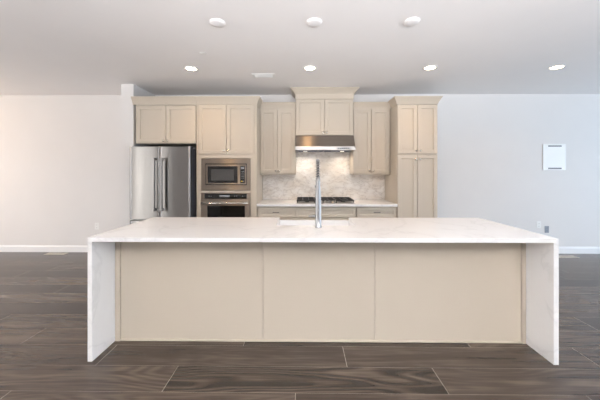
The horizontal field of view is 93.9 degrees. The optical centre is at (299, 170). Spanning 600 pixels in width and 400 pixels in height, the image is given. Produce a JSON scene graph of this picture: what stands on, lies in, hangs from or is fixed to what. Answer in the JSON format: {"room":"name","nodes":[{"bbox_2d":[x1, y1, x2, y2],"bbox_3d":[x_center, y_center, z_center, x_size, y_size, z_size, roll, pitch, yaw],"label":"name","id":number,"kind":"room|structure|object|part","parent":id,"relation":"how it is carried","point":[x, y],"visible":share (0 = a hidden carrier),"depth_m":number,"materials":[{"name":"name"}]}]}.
{"room":"kitchen","nodes":[
{"label":"kitchen","id":0,"kind":"room"},
{"bbox_2d":[121,84,154,226],"bbox_3d":[-2.608,0.046,4.545,0.188,2.723,0.625,0,0,1],"label":"wall","id":1,"kind":"structure","parent":0,"point":[128,110],"depth_m":4.23,"materials":[{"name":"paint"}]},
{"bbox_2d":[0,0,599,95],"bbox_3d":[0.011,-1.390,1.015,15.300,0.150,7.930,0,0,1],"label":"ceiling","id":2,"kind":"structure","parent":0,"point":[48,47],"depth_m":2.91,"materials":[{"name":"paint"}]},
{"bbox_2d":[184,66,197,70],"bbox_3d":[-1.399,-1.311,3.593,0.172,0.007,0.172,0,0,1],"label":"recessed light","id":3,"kind":"object","parent":2,"relation":"in","point":[189,68],"visible":1,"depth_m":3.58,"materials":[{"name":"white plastic"}]},
{"bbox_2d":[210,18,225,26],"bbox_3d":[-0.729,-1.305,2.478,0.136,0.019,0.136,0,0,1],"label":"cover plate","id":4,"kind":"object","parent":2,"relation":"attached to","point":[215,22],"visible":1,"depth_m":2.45,"materials":[{"name":"paint"}]},
{"bbox_2d":[252,74,274,77],"bbox_3d":[-0.500,-1.310,3.855,0.310,0.010,0.150,0,0,1],"label":"ceiling vent","id":5,"kind":"object","parent":2,"relation":"in","point":[253,75],"visible":1,"depth_m":3.84,"materials":[{"name":"white plastic"}]},
{"bbox_2d":[303,66,316,70],"bbox_3d":[0.128,-1.311,3.577,0.172,0.007,0.172,0,0,1],"label":"recessed light","id":6,"kind":"object","parent":2,"relation":"in","point":[307,68],"visible":1,"depth_m":3.58,"materials":[{"name":"white plastic"}]},
{"bbox_2d":[307,18,321,26],"bbox_3d":[0.126,-1.305,2.469,0.136,0.019,0.136,0,0,1],"label":"cover plate","id":7,"kind":"object","parent":2,"relation":"attached to","point":[313,22],"visible":1,"depth_m":2.44,"materials":[{"name":"paint"}]},
{"bbox_2d":[404,17,419,25],"bbox_3d":[0.982,-1.305,2.460,0.136,0.019,0.136,0,0,1],"label":"cover plate","id":8,"kind":"object","parent":2,"relation":"attached to","point":[412,21],"visible":1,"depth_m":2.43,"materials":[{"name":"paint"}]},
{"bbox_2d":[423,65,437,69],"bbox_3d":[1.653,-1.311,3.561,0.172,0.007,0.172,0,0,1],"label":"recessed light","id":9,"kind":"object","parent":2,"relation":"in","point":[430,67],"visible":1,"depth_m":3.54,"materials":[{"name":"white plastic"}]},
{"bbox_2d":[548,65,565,69],"bbox_3d":[3.249,-1.311,3.544,0.172,0.007,0.172,0,0,1],"label":"recessed light","id":10,"kind":"object","parent":2,"relation":"in","point":[555,67],"visible":1,"depth_m":3.54,"materials":[{"name":"white plastic"}]},
{"bbox_2d":[0,252,599,399],"bbox_3d":[0.011,1.468,1.015,15.300,0.120,7.930,0,0,1],"label":"floor","id":11,"kind":"structure","parent":0,"point":[44,298],"depth_m":2.08,"materials":[{"name":"brown wood"}]},
{"bbox_2d":[44,253,66,254],"bbox_3d":[-4.140,1.405,4.759,0.340,0.005,0.110,0,0,1],"label":"floor vent","id":12,"kind":"object","parent":11,"relation":"in","point":[47,253],"visible":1,"depth_m":4.73,"materials":[{"name":"metal"}]},
{"bbox_2d":[130,146,196,223],"bbox_3d":[-2.047,0.520,4.414,0.894,1.775,0.816,0,0,1],"label":"refrigerator","id":13,"kind":"object","parent":11,"relation":"on","point":[163,180],"visible":0.62,"depth_m":4.09,"materials":[{"name":"metal"}]},
{"bbox_3d":[-2.050,1.030,4.131,0.894,0.607,0.078,0,0,1],"label":"freezer drawer","id":14,"kind":"part","parent":13,"relation":"part of","materials":[{"name":"metal"}]},
{"bbox_3d":[-2.275,0.176,4.133,0.444,1.064,0.078,0,0,1],"label":"door","id":15,"kind":"part","parent":13,"relation":"part of","materials":[{"name":"metal"}]},
{"bbox_3d":[-2.103,0.193,4.020,0.036,0.770,0.028,0,0,1],"label":"handle","id":16,"kind":"part","parent":13,"relation":"part of","materials":[{"name":"metal"}]},
{"bbox_3d":[-1.993,0.193,4.019,0.036,0.770,0.028,0,0,1],"label":"handle","id":17,"kind":"part","parent":13,"relation":"part of","materials":[{"name":"metal"}]},
{"bbox_3d":[-1.825,0.176,4.128,0.444,1.064,0.078,0,0,1],"label":"door","id":18,"kind":"part","parent":13,"relation":"part of","materials":[{"name":"metal"}]},
{"bbox_2d":[195,96,262,216],"bbox_3d":[-1.069,0.149,4.494,0.959,2.517,0.691,0,0,1],"label":"tall cabinet","id":19,"kind":"object","parent":11,"relation":"on","point":[228,127],"visible":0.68,"depth_m":4.20,"materials":[{"name":"paint"}]},
{"bbox_3d":[-1.315,-0.623,4.208,0.414,0.734,0.029,0,0,1],"label":"door","id":20,"kind":"part","parent":19,"relation":"part of","materials":[{"name":"paint"}]},
{"bbox_2d":[201,159,250,190],"bbox_3d":[-1.108,0.053,4.434,0.738,0.479,0.515,0,0,1],"label":"microwave","id":21,"kind":"object","parent":19,"relation":"in","point":[216,174],"visible":1,"depth_m":4.18,"materials":[{"name":"metal"}]},
{"bbox_3d":[-1.107,0.050,4.193,0.602,0.296,0.022,0,0,1],"label":"door","id":22,"kind":"part","parent":21,"relation":"part of","materials":[{"name":"metal"}]},
{"bbox_3d":[-0.858,0.053,4.177,0.067,0.258,0.004,0,0,1],"label":"control panel","id":23,"kind":"part","parent":21,"relation":"part of","materials":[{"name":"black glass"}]},
{"bbox_2d":[201,193,250,216],"bbox_3d":[-1.108,0.686,4.416,0.738,0.716,0.631,0,0,1],"label":"oven","id":24,"kind":"object","parent":19,"relation":"in","point":[212,204],"visible":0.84,"depth_m":4.16,"materials":[{"name":"metal"}]},
{"bbox_3d":[-1.111,0.473,4.114,0.692,0.026,0.026,0,0,1],"label":"handle","id":25,"kind":"part","parent":24,"relation":"part of","materials":[{"name":"silver metal"}]},
{"bbox_3d":[-1.110,0.376,4.184,0.632,0.076,0.008,0,0,1],"label":"control panel","id":26,"kind":"part","parent":24,"relation":"part of","materials":[{"name":"black glass"}]},
{"bbox_3d":[-1.071,-1.052,4.302,0.957,0.114,0.308,0,0,1],"label":"crown molding","id":27,"kind":"part","parent":19,"relation":"part of","materials":[{"name":"paint"}]},
{"bbox_3d":[-0.895,-0.623,4.204,0.414,0.734,0.029,0,0,1],"label":"door","id":28,"kind":"part","parent":19,"relation":"part of","materials":[{"name":"paint"}]},
{"bbox_2d":[257,206,294,219],"bbox_3d":[-0.356,0.969,4.501,0.573,0.878,0.662,0,0,1],"label":"base cabinet","id":29,"kind":"object","parent":11,"relation":"on","point":[285,213],"visible":0.22,"depth_m":4.21,"materials":[{"name":"paint"}]},
{"bbox_3d":[-0.359,0.853,4.218,0.561,0.290,0.029,0,0,1],"label":"drawer","id":30,"kind":"part","parent":29,"relation":"part of","materials":[{"name":"paint"}]},
{"bbox_2d":[115,242,525,343],"bbox_3d":[0.159,0.966,2.620,3.369,0.884,0.647,0,0,1],"label":"kitchen island","id":31,"kind":"object","parent":11,"relation":"on","point":[165,291],"visible":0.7,"depth_m":2.31,"materials":[{"name":"paint"}]},
{"bbox_3d":[-0.898,0.966,2.331,1.182,0.884,0.020,0,0,1],"label":"panel","id":32,"kind":"part","parent":31,"relation":"part of","materials":[{"name":"paint"}]},
{"bbox_3d":[0.156,0.966,2.320,0.920,0.884,0.020,0,0,1],"label":"panel","id":33,"kind":"part","parent":31,"relation":"part of","materials":[{"name":"paint"}]},
{"bbox_3d":[0.160,1.401,2.306,3.301,0.015,0.012,0,0,1],"label":"shoe molding","id":34,"kind":"part","parent":31,"relation":"part of","materials":[{"name":"paint"}]},
{"bbox_2d":[88,217,558,364],"bbox_3d":[0.159,0.950,2.506,3.446,0.916,0.915,0,0,1],"label":"island countertop","id":35,"kind":"structure","parent":31,"relation":"on","point":[542,251],"depth_m":2.16,"materials":[{"name":"stone"}]},
{"bbox_3d":[-1.547,0.966,2.524,0.034,0.885,0.915,0,0,1],"label":"panel","id":36,"kind":"part","parent":35,"relation":"part of","materials":[{"name":"stone"}]},
{"bbox_2d":[308,159,321,227],"bbox_3d":[0.133,0.190,2.525,0.116,0.603,0.224,0,0,1],"label":"spring faucet","id":37,"kind":"object","parent":35,"relation":"on","point":[317,216],"visible":1,"depth_m":2.43,"materials":[{"name":"silver metal"}]},
{"bbox_2d":[278,220,353,225],"bbox_3d":[0.149,0.646,2.749,0.754,0.244,0.470,0,0,1],"label":"farmhouse sink","id":38,"kind":"object","parent":35,"relation":"in","point":[281,222],"visible":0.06,"depth_m":2.97,"materials":[{"name":"ceramic"}]},
{"bbox_3d":[1.864,0.966,2.488,0.037,0.885,0.915,0,0,1],"label":"panel","id":39,"kind":"part","parent":35,"relation":"part of","materials":[{"name":"stone"}]},
{"bbox_3d":[1.214,0.966,2.309,1.190,0.884,0.020,0,0,1],"label":"panel","id":40,"kind":"part","parent":31,"relation":"part of","materials":[{"name":"paint"}]},
{"bbox_2d":[295,207,355,219],"bbox_3d":[0.390,0.969,4.494,0.916,0.878,0.660,0,0,1],"label":"base cabinet","id":41,"kind":"object","parent":11,"relation":"on","point":[301,213],"visible":0.06,"depth_m":4.20,"materials":[{"name":"paint"}]},
{"bbox_3d":[0.160,1.003,4.213,0.449,0.590,0.029,0,0,1],"label":"door","id":42,"kind":"part","parent":41,"relation":"part of","materials":[{"name":"paint"}]},
{"bbox_2d":[257,200,397,206],"bbox_3d":[0.404,0.511,4.486,2.093,0.036,0.649,0,0,1],"label":"countertop","id":43,"kind":"structure","parent":41,"relation":"on","point":[275,203],"depth_m":4.17,"materials":[{"name":"stone"}]},
{"bbox_2d":[296,197,354,203],"bbox_3d":[0.390,0.466,4.501,0.895,0.053,0.520,0,0,1],"label":"gas cooktop","id":44,"kind":"object","parent":43,"relation":"in","point":[324,200],"visible":0.93,"depth_m":4.33,"materials":[{"name":"metal"}]},
{"bbox_3d":[0.615,1.003,4.208,0.449,0.590,0.029,0,0,1],"label":"door","id":45,"kind":"part","parent":41,"relation":"part of","materials":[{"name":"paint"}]},
{"bbox_2d":[356,207,395,217],"bbox_3d":[1.150,0.969,4.485,0.600,0.878,0.662,0,0,1],"label":"base cabinet","id":46,"kind":"object","parent":11,"relation":"on","point":[361,212],"visible":0.3,"depth_m":4.19,"materials":[{"name":"paint"}]},
{"bbox_2d":[385,96,442,217],"bbox_3d":[1.751,0.152,4.464,0.708,2.512,0.691,0,0,1],"label":"pantry cabinet","id":47,"kind":"object","parent":11,"relation":"on","point":[411,184],"visible":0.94,"depth_m":4.17,"materials":[{"name":"paint"}]},
{"bbox_3d":[1.600,0.527,4.178,0.290,1.542,0.029,0,0,1],"label":"door","id":48,"kind":"part","parent":47,"relation":"part of","materials":[{"name":"paint"}]},
{"bbox_3d":[1.600,-0.622,4.178,0.290,0.732,0.029,0,0,1],"label":"door","id":49,"kind":"part","parent":47,"relation":"part of","materials":[{"name":"paint"}]},
{"bbox_3d":[1.751,-1.050,4.464,0.708,0.109,0.691,0,0,1],"label":"crown molding","id":50,"kind":"part","parent":47,"relation":"part of","materials":[{"name":"paint"}]},
{"bbox_3d":[1.897,0.527,4.175,0.290,1.542,0.029,0,0,1],"label":"door","id":51,"kind":"part","parent":47,"relation":"part of","materials":[{"name":"paint"}]},
{"bbox_3d":[1.897,-0.622,4.175,0.290,0.732,0.029,0,0,1],"label":"door","id":52,"kind":"part","parent":47,"relation":"part of","materials":[{"name":"paint"}]},
{"bbox_2d":[559,256,578,257],"bbox_3d":[4.358,1.405,4.590,0.340,0.005,0.110,0,0,1],"label":"floor vent","id":53,"kind":"object","parent":11,"relation":"in","point":[559,256],"visible":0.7,"depth_m":4.54,"materials":[{"name":"metal"}]},
{"bbox_2d":[0,94,599,246],"bbox_3d":[0.051,0.046,4.905,15.300,2.723,0.150,0,0,1],"label":"wall","id":54,"kind":"structure","parent":0,"point":[60,155],"depth_m":4.80,"materials":[{"name":"paint"}]},
{"bbox_2d":[0,245,87,251],"bbox_3d":[-5.074,1.351,4.876,4.750,0.114,0.015,0,0,1],"label":"baseboard","id":55,"kind":"structure","parent":54,"relation":"attached to","point":[3,248],"depth_m":4.86,"materials":[{"name":"paint"}]},
{"bbox_2d":[131,96,196,146],"bbox_3d":[-2.031,-0.761,4.504,0.963,0.695,0.691,0,0,1],"label":"upper cabinet","id":56,"kind":"object","parent":54,"relation":"attached to","point":[161,121],"visible":0.97,"depth_m":4.21,"materials":[{"name":"paint"}]},
{"bbox_3d":[-2.238,-0.704,4.218,0.446,0.560,0.029,0,0,1],"label":"door","id":57,"kind":"part","parent":56,"relation":"part of","materials":[{"name":"paint"}]},
{"bbox_3d":[-2.035,-1.052,4.192,0.963,0.114,0.067,0,0,1],"label":"crown molding","id":58,"kind":"part","parent":56,"relation":"part of","materials":[{"name":"paint"}]},
{"bbox_3d":[-1.786,-0.704,4.213,0.446,0.560,0.029,0,0,1],"label":"door","id":59,"kind":"part","parent":56,"relation":"part of","materials":[{"name":"paint"}]},
{"bbox_2d":[260,102,295,174],"bbox_3d":[-0.354,-0.516,4.641,0.574,1.161,0.381,0,0,1],"label":"upper cabinet","id":60,"kind":"object","parent":54,"relation":"attached to","point":[277,119],"visible":0.99,"depth_m":4.49,"materials":[{"name":"paint"}]},
{"bbox_3d":[-0.498,-0.474,4.500,0.277,1.024,0.029,0,0,1],"label":"door","id":61,"kind":"part","parent":60,"relation":"part of","materials":[{"name":"paint"}]},
{"bbox_3d":[-0.356,0.055,4.524,0.574,0.018,0.018,0,0,1],"label":"light rail","id":62,"kind":"part","parent":60,"relation":"part of","materials":[{"name":"paint"}]},
{"bbox_3d":[-0.356,-1.047,4.479,0.574,0.100,0.057,0,0,1],"label":"crown molding","id":63,"kind":"part","parent":60,"relation":"part of","materials":[{"name":"paint"}]},
{"bbox_3d":[-0.215,-0.474,4.497,0.277,1.024,0.029,0,0,1],"label":"door","id":64,"kind":"part","parent":60,"relation":"part of","materials":[{"name":"paint"}]},
{"bbox_2d":[263,152,384,199],"bbox_3d":[0.407,-0.034,4.818,2.093,1.054,0.012,0,0,1],"label":"backsplash","id":65,"kind":"structure","parent":54,"relation":"attached to","point":[336,180],"depth_m":4.81,"materials":[{"name":"stone"}]},
{"bbox_2d":[291,87,358,135],"bbox_3d":[0.391,-0.936,4.596,1.070,0.749,0.456,0,0,1],"label":"upper cabinet","id":66,"kind":"object","parent":54,"relation":"attached to","point":[320,111],"visible":0.95,"depth_m":4.44,"materials":[{"name":"paint"}]},
{"bbox_3d":[0.163,-0.853,4.453,0.448,0.569,0.029,0,0,1],"label":"door","id":67,"kind":"part","parent":66,"relation":"part of","materials":[{"name":"paint"}]},
{"bbox_2d":[295,135,354,151],"bbox_3d":[0.391,-0.426,4.549,0.920,0.268,0.526,0,0,1],"label":"range hood","id":68,"kind":"object","parent":66,"relation":"attached to","point":[303,143],"visible":1,"depth_m":4.34,"materials":[{"name":"metal"}]},
{"bbox_3d":[0.391,-1.258,4.596,1.070,0.107,0.456,0,0,1],"label":"crown molding","id":69,"kind":"part","parent":66,"relation":"part of","materials":[{"name":"paint"}]},
{"bbox_3d":[0.617,-0.853,4.448,0.448,0.569,0.029,0,0,1],"label":"door","id":70,"kind":"part","parent":66,"relation":"part of","materials":[{"name":"paint"}]},
{"bbox_2d":[350,102,390,174],"bbox_3d":[1.151,-0.516,4.626,0.601,1.161,0.381,0,0,1],"label":"upper cabinet","id":71,"kind":"object","parent":54,"relation":"attached to","point":[371,120],"visible":0.97,"depth_m":4.48,"materials":[{"name":"paint"}]},
{"bbox_3d":[0.996,-0.474,4.484,0.278,1.024,0.029,0,0,1],"label":"door","id":72,"kind":"part","parent":71,"relation":"part of","materials":[{"name":"paint"}]},
{"bbox_3d":[1.150,0.055,4.508,0.601,0.018,0.018,0,0,1],"label":"light rail","id":73,"kind":"part","parent":71,"relation":"part of","materials":[{"name":"paint"}]},
{"bbox_3d":[1.149,-1.047,4.464,0.601,0.100,0.057,0,0,1],"label":"crown molding","id":74,"kind":"part","parent":71,"relation":"part of","materials":[{"name":"paint"}]},
{"bbox_3d":[1.280,-0.474,4.481,0.278,1.024,0.029,0,0,1],"label":"door","id":75,"kind":"part","parent":71,"relation":"part of","materials":[{"name":"paint"}]},
{"bbox_2d":[542,144,565,169],"bbox_3d":[4.336,-0.237,4.777,0.388,0.446,0.016,0,0,1],"label":"access panel","id":76,"kind":"object","parent":54,"relation":"attached to","point":[553,155],"visible":1,"depth_m":4.77,"materials":[{"name":"white plastic"}]},
{"bbox_2d":[559,247,599,253],"bbox_3d":[4.803,1.351,4.772,5.495,0.114,0.015,0,0,1],"label":"baseboard","id":77,"kind":"structure","parent":54,"relation":"attached to","point":[562,250],"depth_m":4.77,"materials":[{"name":"paint"}]}
]}

